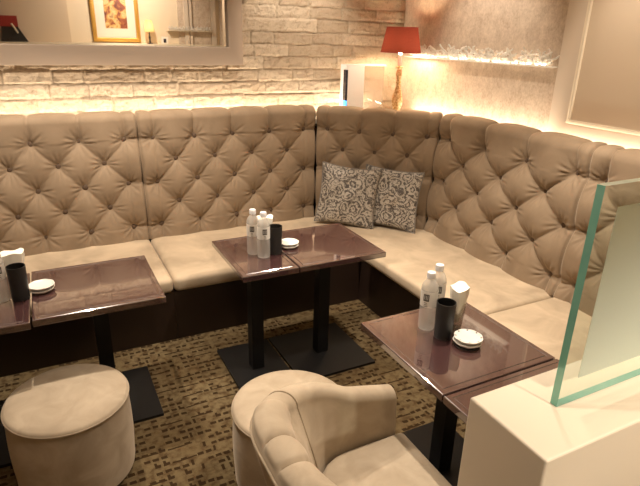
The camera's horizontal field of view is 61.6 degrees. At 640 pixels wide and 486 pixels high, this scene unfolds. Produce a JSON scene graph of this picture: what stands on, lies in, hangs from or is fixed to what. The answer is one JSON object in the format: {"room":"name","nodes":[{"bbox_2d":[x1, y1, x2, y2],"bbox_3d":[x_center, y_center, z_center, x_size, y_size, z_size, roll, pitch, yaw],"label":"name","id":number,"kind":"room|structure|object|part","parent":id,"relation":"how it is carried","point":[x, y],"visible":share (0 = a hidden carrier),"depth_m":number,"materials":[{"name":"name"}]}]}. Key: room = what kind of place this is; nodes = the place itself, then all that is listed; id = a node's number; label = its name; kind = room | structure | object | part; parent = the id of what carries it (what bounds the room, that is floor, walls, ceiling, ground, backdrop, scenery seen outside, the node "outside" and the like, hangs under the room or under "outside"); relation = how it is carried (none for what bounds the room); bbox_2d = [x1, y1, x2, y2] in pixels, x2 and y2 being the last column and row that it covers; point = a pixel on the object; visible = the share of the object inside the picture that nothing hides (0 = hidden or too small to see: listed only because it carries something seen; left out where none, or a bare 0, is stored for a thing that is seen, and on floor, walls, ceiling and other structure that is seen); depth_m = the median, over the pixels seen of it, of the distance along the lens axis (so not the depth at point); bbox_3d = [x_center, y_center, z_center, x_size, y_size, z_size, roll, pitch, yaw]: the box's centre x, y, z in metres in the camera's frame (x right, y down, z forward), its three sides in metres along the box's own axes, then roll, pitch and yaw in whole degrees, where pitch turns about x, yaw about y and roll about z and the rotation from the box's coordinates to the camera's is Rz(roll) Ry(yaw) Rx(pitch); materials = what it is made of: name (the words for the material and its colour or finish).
{"room":"lounge bar","nodes":[
{"label":"lounge bar","id":0,"kind":"room"},
{"bbox_2d":[0,0,405,241],"bbox_3d":[-1.612,-1.015,3.978,5.230,2.750,0.122,-9,23,-25],"label":"wall","id":1,"kind":"structure","parent":0,"point":[294,51],"depth_m":4.33,"materials":[{"name":"stone"}]},
{"bbox_2d":[0,0,242,64],"bbox_3d":[-1.932,-1.642,3.446,2.980,0.952,0.053,-9,23,-25],"label":"wall mirror","id":2,"kind":"object","parent":1,"relation":"attached to","point":[32,32],"visible":1,"depth_m":3.79,"materials":[{"name":"beige mirror"}]},
{"bbox_2d":[0,0,227,46],"bbox_3d":[-1.941,-1.644,3.447,2.785,0.710,0.014,-9,23,-25],"label":"mirror glass","id":3,"kind":"object","parent":2,"relation":"attached to","point":[124,23],"depth_m":3.76,"materials":[{"name":"clear mirror"}]},
{"bbox_2d":[0,300,465,485],"bbox_3d":[-0.301,1.243,2.120,5.330,0.060,5.880,-9,23,-25],"label":"floor","id":4,"kind":"structure","parent":0,"point":[191,444],"depth_m":3.05,"materials":[{"name":"carpet"}]},
{"bbox_2d":[0,273,30,468],"bbox_3d":[-1.647,0.623,2.564,0.573,0.712,0.573,-9,23,-25],"label":"pedestal table","id":5,"kind":"object","parent":4,"relation":"on","point":[14,316],"visible":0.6,"depth_m":2.46,"materials":[{"name":"brown paint"}]},
{"bbox_2d":[0,259,9,302],"bbox_3d":[-1.479,0.142,2.456,0.074,0.270,0.073,18,27,37],"label":"water bottle","id":6,"kind":"object","parent":5,"relation":"on","point":[2,268],"visible":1,"depth_m":2.45,"materials":[{"name":"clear plastic"}]},
{"bbox_3d":[-1.649,0.955,2.670,0.460,0.016,0.530,-9,23,-25],"label":"plate","id":7,"kind":"part","parent":5,"relation":"part of","materials":[{"name":"black metal"}]},
{"bbox_2d":[0,248,24,266],"bbox_3d":[-1.460,0.133,2.574,0.080,0.204,0.104,18,27,37],"label":"napkin holder","id":8,"kind":"object","parent":5,"relation":"on","point":[13,256],"visible":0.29,"depth_m":2.52,"materials":[{"name":"white"}]},
{"bbox_2d":[5,263,29,301],"bbox_3d":[-1.405,0.183,2.501,0.082,0.165,0.082,-9,23,-25],"label":"cup","id":9,"kind":"object","parent":5,"relation":"on","point":[16,273],"visible":1,"depth_m":2.48,"materials":[{"name":"black plastic"}]},
{"bbox_2d":[1,364,134,485],"bbox_3d":[-1.099,0.849,2.397,0.507,0.436,0.507,21,28,40],"label":"round stool","id":10,"kind":"object","parent":4,"relation":"on","point":[70,425],"visible":1,"depth_m":2.22,"materials":[{"name":"beige leather"}]},
{"bbox_2d":[0,111,177,376],"bbox_3d":[-1.762,-0.065,3.429,1.379,1.366,1.015,-9,23,-25],"label":"banquette section","id":11,"kind":"object","parent":4,"relation":"on","point":[72,189],"visible":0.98,"depth_m":3.65,"materials":[{"name":"dark walnut"},{"name":"tan leather"}]},
{"bbox_3d":[-1.931,-0.395,3.668,1.379,0.930,0.247,-9,23,-25],"label":"backrest","id":12,"kind":"part","parent":11,"relation":"part of","materials":[{"name":"beige fabric"}]},
{"bbox_3d":[-1.725,0.237,3.449,1.378,0.100,0.815,-9,23,-25],"label":"seat","id":13,"kind":"part","parent":11,"relation":"part of","materials":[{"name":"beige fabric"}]},
{"bbox_2d":[31,255,165,423],"bbox_3d":[-1.136,0.534,2.827,0.575,0.712,0.571,-9,23,-25],"label":"pedestal table","id":14,"kind":"object","parent":4,"relation":"on","point":[96,289],"visible":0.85,"depth_m":2.73,"materials":[{"name":"brown paint"}]},
{"bbox_2d":[29,284,54,293],"bbox_3d":[-1.352,0.223,2.608,0.121,0.017,0.121,-15,26,-36],"label":"scalloped dish","id":15,"kind":"object","parent":14,"relation":"on","point":[53,286],"visible":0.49,"depth_m":2.57,"materials":[{"name":"white ceramic"}]},
{"bbox_2d":[29,279,54,290],"bbox_3d":[-1.350,0.206,2.602,0.120,0.017,0.120,14,24,29],"label":"scalloped dish","id":16,"kind":"object","parent":15,"relation":"on","point":[42,284],"visible":0.94,"depth_m":2.60,"materials":[{"name":"white ceramic"}]},
{"bbox_3d":[-1.141,0.862,2.946,0.460,0.016,0.480,-9,23,-25],"label":"plate","id":17,"kind":"part","parent":14,"relation":"part of","materials":[{"name":"black metal"}]},
{"bbox_2d":[212,236,298,389],"bbox_3d":[-0.396,0.407,3.208,0.358,0.712,0.653,-9,23,-25],"label":"pedestal table","id":18,"kind":"object","parent":4,"relation":"on","point":[245,362],"visible":0.8,"depth_m":3.15,"materials":[{"name":"brown paint"}]},
{"bbox_2d":[246,208,259,250],"bbox_3d":[-0.383,-0.065,3.067,0.073,0.270,0.074,2,21,1],"label":"water bottle","id":19,"kind":"object","parent":18,"relation":"on","point":[251,226],"visible":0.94,"depth_m":3.03,"materials":[{"name":"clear plastic"}]},
{"bbox_3d":[-0.387,0.753,3.278,0.335,0.016,0.530,-9,23,-25],"label":"plate","id":20,"kind":"part","parent":18,"relation":"part of","materials":[{"name":"black metal"}]},
{"bbox_2d":[257,211,269,258],"bbox_3d":[-0.318,-0.047,3.025,0.073,0.270,0.074,-5,22,-17],"label":"water bottle","id":21,"kind":"object","parent":18,"relation":"on","point":[263,230],"visible":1,"depth_m":2.99,"materials":[{"name":"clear plastic"}]},
{"bbox_2d":[256,214,272,243],"bbox_3d":[-0.324,-0.062,3.155,0.104,0.204,0.080,-15,26,-36],"label":"napkin holder","id":22,"kind":"object","parent":18,"relation":"on","point":[261,220],"visible":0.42,"depth_m":3.10,"materials":[{"name":"white paper"}]},
{"bbox_2d":[268,224,281,254],"bbox_3d":[-0.259,-0.020,3.105,0.082,0.165,0.082,-9,23,-25],"label":"cup","id":23,"kind":"object","parent":18,"relation":"on","point":[275,241],"visible":0.9,"depth_m":3.08,"materials":[{"name":"black plastic"}]},
{"bbox_2d":[231,370,335,485],"bbox_3d":[-0.132,0.877,2.389,0.507,0.436,0.507,-13,26,-33],"label":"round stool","id":24,"kind":"object","parent":4,"relation":"on","point":[248,471],"visible":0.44,"depth_m":2.28,"materials":[{"name":"beige leather"}]},
{"bbox_2d":[269,223,385,376],"bbox_3d":[0.015,0.341,3.406,0.574,0.712,0.653,-9,23,-25],"label":"pedestal table","id":25,"kind":"object","parent":4,"relation":"on","point":[324,349],"visible":0.85,"depth_m":3.34,"materials":[{"name":"brown paint"}]},
{"bbox_2d":[282,244,298,248],"bbox_3d":[-0.188,0.015,3.226,0.121,0.017,0.121,-15,26,-36],"label":"scalloped dish","id":26,"kind":"object","parent":25,"relation":"on","point":[283,247],"visible":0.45,"depth_m":3.18,"materials":[{"name":"white ceramic"}]},
{"bbox_2d":[282,238,298,246],"bbox_3d":[-0.186,-0.002,3.220,0.120,0.017,0.120,14,24,29],"label":"scalloped dish","id":27,"kind":"object","parent":26,"relation":"on","point":[289,242],"visible":0.87,"depth_m":3.21,"materials":[{"name":"white ceramic"}]},
{"bbox_3d":[0.001,0.691,3.465,0.500,0.016,0.530,-9,23,-25],"label":"plate","id":28,"kind":"part","parent":25,"relation":"part of","materials":[{"name":"black metal"}]},
{"bbox_2d":[250,382,451,485],"bbox_3d":[0.134,0.915,1.816,0.676,0.793,0.727,-9,23,-25],"label":"tub chair","id":29,"kind":"object","parent":4,"relation":"on","point":[305,433],"visible":1,"depth_m":1.93,"materials":[{"name":"beige leather"}]},
{"bbox_3d":[-0.039,0.910,1.719,0.278,0.723,0.624,-9,23,-25],"label":"backrest","id":30,"kind":"part","parent":29,"relation":"part of","materials":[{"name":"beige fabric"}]},
{"bbox_3d":[0.057,0.801,2.057,0.515,0.687,0.182,-9,23,-25],"label":"arm","id":31,"kind":"part","parent":29,"relation":"part of","materials":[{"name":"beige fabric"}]},
{"bbox_2d":[323,433,451,485],"bbox_3d":[0.242,0.910,1.873,0.433,0.125,0.476,-9,23,-25],"label":"seat cushion","id":32,"kind":"object","parent":29,"relation":"on","point":[378,459],"depth_m":1.96,"materials":[{"name":"beige fabric"}]},
{"bbox_2d":[134,105,607,338],"bbox_3d":[0.136,-0.137,3.734,2.286,1.373,2.181,-9,23,-25],"label":"banquette","id":33,"kind":"object","parent":4,"relation":"on","point":[497,205],"visible":0.84,"depth_m":3.95,"materials":[{"name":"beige fabric"}]},
{"bbox_3d":[-0.681,-0.595,4.272,1.421,0.931,0.248,-9,23,-25],"label":"backrest","id":34,"kind":"part","parent":33,"relation":"part of","materials":[{"name":"beige fabric"}]},
{"bbox_2d":[314,161,382,228],"bbox_3d":[0.224,-0.382,4.367,0.530,0.515,0.169,6,21,11],"label":"throw pillow","id":35,"kind":"object","parent":33,"relation":"on","point":[347,194],"visible":1,"depth_m":4.32,"materials":[{"name":"grey fabric"}]},
{"bbox_3d":[0.085,0.183,3.713,2.083,0.100,1.977,-9,23,-25],"label":"seat","id":36,"kind":"part","parent":33,"relation":"part of","materials":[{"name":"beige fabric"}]},
{"bbox_3d":[0.445,-0.630,4.441,1.019,0.930,0.247,8,22,15],"label":"backrest","id":37,"kind":"part","parent":33,"relation":"part of","materials":[{"name":"beige fabric"}]},
{"bbox_2d":[366,164,424,233],"bbox_3d":[0.565,-0.358,4.325,0.503,0.497,0.117,11,23,24],"label":"throw pillow","id":38,"kind":"object","parent":33,"relation":"on","point":[396,201],"visible":0.77,"depth_m":4.28,"materials":[{"name":"grey fabric"}]},
{"bbox_3d":[1.235,-0.344,3.743,0.259,0.938,1.341,-9,23,-25],"label":"backrest","id":39,"kind":"part","parent":33,"relation":"part of","materials":[{"name":"beige fabric"}]},
{"bbox_2d":[360,303,554,485],"bbox_3d":[0.558,0.740,2.409,0.575,0.712,0.569,-9,23,-25],"label":"pedestal table","id":40,"kind":"object","parent":4,"relation":"on","point":[444,369],"visible":0.76,"depth_m":2.26,"materials":[{"name":"brown paint"}]},
{"bbox_2d":[418,270,438,330],"bbox_3d":[0.469,0.247,2.316,0.073,0.270,0.074,13,24,28],"label":"water bottle","id":41,"kind":"object","parent":40,"relation":"on","point":[429,294],"visible":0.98,"depth_m":2.29,"materials":[{"name":"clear plastic"}]},
{"bbox_2d":[423,294,429,306],"bbox_3d":[0.451,0.245,2.283,0.025,0.058,0.002,13,24,28],"label":"print","id":42,"kind":"object","parent":41,"relation":"attached to","point":[427,300],"depth_m":2.28},
{"bbox_3d":[0.565,1.062,2.544,0.460,0.016,0.530,-9,23,-25],"label":"plate","id":43,"kind":"part","parent":40,"relation":"part of","materials":[{"name":"black metal"}]},
{"bbox_2d":[426,263,446,317],"bbox_3d":[0.522,0.218,2.394,0.073,0.270,0.074,2,21,1],"label":"water bottle","id":44,"kind":"object","parent":40,"relation":"on","point":[436,282],"visible":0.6,"depth_m":2.36,"materials":[{"name":"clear plastic"}]},
{"bbox_2d":[434,298,456,340],"bbox_3d":[0.526,0.323,2.270,0.082,0.165,0.082,-9,23,-25],"label":"cup","id":45,"kind":"object","parent":40,"relation":"on","point":[445,307],"visible":1,"depth_m":2.25,"materials":[{"name":"black plastic"}]},
{"bbox_2d":[450,281,469,325],"bbox_3d":[0.598,0.277,2.341,0.080,0.204,0.104,12,24,26],"label":"napkin holder","id":46,"kind":"object","parent":40,"relation":"on","point":[459,291],"visible":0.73,"depth_m":2.29,"materials":[{"name":"white paper"}]},
{"bbox_2d":[454,342,479,350],"bbox_3d":[0.613,0.421,2.243,0.106,0.006,0.106,-9,23,-25],"label":"coaster","id":47,"kind":"object","parent":40,"relation":"on","point":[456,345],"visible":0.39,"depth_m":2.20,"materials":[{"name":"black"}]},
{"bbox_2d":[453,336,481,348],"bbox_3d":[0.614,0.410,2.238,0.121,0.017,0.121,-15,26,-36],"label":"scalloped dish","id":48,"kind":"object","parent":47,"relation":"on","point":[457,342],"visible":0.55,"depth_m":2.20,"materials":[{"name":"white ceramic"}]},
{"bbox_2d":[454,329,482,344],"bbox_3d":[0.616,0.394,2.232,0.120,0.017,0.120,14,24,29],"label":"scalloped dish","id":49,"kind":"object","parent":48,"relation":"on","point":[465,336],"visible":1,"depth_m":2.23,"materials":[{"name":"white ceramic"}]},
{"bbox_2d":[443,359,558,424],"bbox_3d":[0.781,0.904,2.000,0.575,0.712,0.405,-9,23,-25],"label":"pedestal table","id":50,"kind":"object","parent":4,"relation":"on","point":[458,403],"visible":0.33,"depth_m":1.96,"materials":[{"name":"brown paint"}]},
{"bbox_2d":[488,145,639,364],"bbox_3d":[1.507,0.325,2.632,0.915,1.373,1.184,-9,23,-25],"label":"banquette section","id":51,"kind":"object","parent":4,"relation":"on","point":[543,323],"visible":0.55,"depth_m":3.00,"materials":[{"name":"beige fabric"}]},
{"bbox_3d":[1.411,0.611,2.693,0.715,0.100,1.182,-9,23,-25],"label":"seat","id":52,"kind":"part","parent":51,"relation":"part of","materials":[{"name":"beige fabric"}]},
{"bbox_3d":[1.805,0.075,2.695,0.257,0.938,1.184,-9,23,-25],"label":"backrest","id":53,"kind":"part","parent":51,"relation":"part of","materials":[{"name":"beige fabric"}]},
{"bbox_2d":[400,0,569,138],"bbox_3d":[2.066,-0.463,2.728,0.100,2.800,5.880,-9,23,-25],"label":"wall","id":54,"kind":"structure","parent":0,"point":[501,93],"depth_m":4.02,"materials":[{"name":"paint"}]},
{"bbox_2d":[404,56,557,67],"bbox_3d":[1.147,-1.405,4.144,0.055,0.010,1.640,-9,23,-25],"label":"wall shelf","id":55,"kind":"object","parent":54,"relation":"attached to","point":[404,56],"depth_m":3.96,"materials":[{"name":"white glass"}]},
{"bbox_2d":[409,44,559,65],"bbox_3d":[1.154,-1.452,4.099,0.052,0.118,1.620,-9,23,-25],"label":"garland","id":56,"kind":"object","parent":55,"relation":"on","point":[531,58],"visible":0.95,"depth_m":3.93,"materials":[{"name":"clear glass"}]},
{"bbox_2d":[547,0,639,148],"bbox_3d":[1.889,-1.095,2.708,0.050,1.415,1.545,-9,23,-25],"label":"wall panel","id":57,"kind":"object","parent":54,"relation":"attached to","point":[596,98],"visible":0.81,"depth_m":3.18,"materials":[{"name":"beige paint"}]},
{"bbox_3d":[1.895,-1.103,2.708,0.031,1.200,1.305,-9,23,-25],"label":"panel","id":58,"kind":"part","parent":57,"relation":"part of","materials":[{"name":"beige paint"}]},
{"bbox_3d":[-0.796,-0.269,2.531,5.230,0.040,3.490,-9,23,-25],"label":"trim","id":59,"kind":"structure","parent":54,"relation":"attached to","visible":0},
{"bbox_2d":[339,64,385,107],"bbox_3d":[0.369,-1.318,4.658,0.384,0.442,0.138,-6,22,-19],"label":"air purifier","id":60,"kind":"object","parent":59,"relation":"on","point":[352,75],"visible":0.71,"depth_m":4.56,"materials":[{"name":"white plastic"}]},
{"bbox_3d":[0.444,-1.531,4.619,0.225,0.012,0.110,-6,22,-19],"label":"lid","id":61,"kind":"part","parent":60,"relation":"part of","materials":[{"name":"white plastic"}]},
{"bbox_2d":[380,27,420,110],"bbox_3d":[0.672,-1.436,4.567,0.346,0.744,0.346,-9,23,-25],"label":"table lamp","id":62,"kind":"object","parent":59,"relation":"on","point":[400,40],"visible":0.91,"depth_m":4.37,"materials":[{"name":"red fabric"}]},
{"bbox_3d":[0.669,-1.295,4.621,0.124,0.440,0.124,-9,23,-25],"label":"stem","id":63,"kind":"part","parent":62,"relation":"part of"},
{"bbox_3d":[0.679,-1.690,4.469,0.346,0.200,0.346,-9,23,-25],"label":"shade trim","id":64,"kind":"part","parent":62,"relation":"part of","materials":[{"name":"red fabric"}]},
{"bbox_3d":[0.679,-1.690,4.469,0.340,0.197,0.340,-9,23,-25],"label":"lamp shade","id":65,"kind":"part","parent":62,"relation":"part of","materials":[{"name":"red fabric"}]},
{"bbox_2d":[457,356,639,485],"bbox_3d":[1.383,0.764,1.865,2.208,1.100,0.232,-9,23,-25],"label":"wall partition","id":66,"kind":"structure","parent":0,"point":[514,435],"depth_m":1.24,"materials":[{"name":"beige paint"}]},
{"bbox_2d":[550,178,639,406],"bbox_3d":[1.280,0.018,1.518,1.619,0.534,0.020,-9,23,-25],"label":"glass screen","id":67,"kind":"object","parent":66,"relation":"on","point":[613,338],"visible":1,"depth_m":1.22,"materials":[{"name":"clear glass"}]}
]}

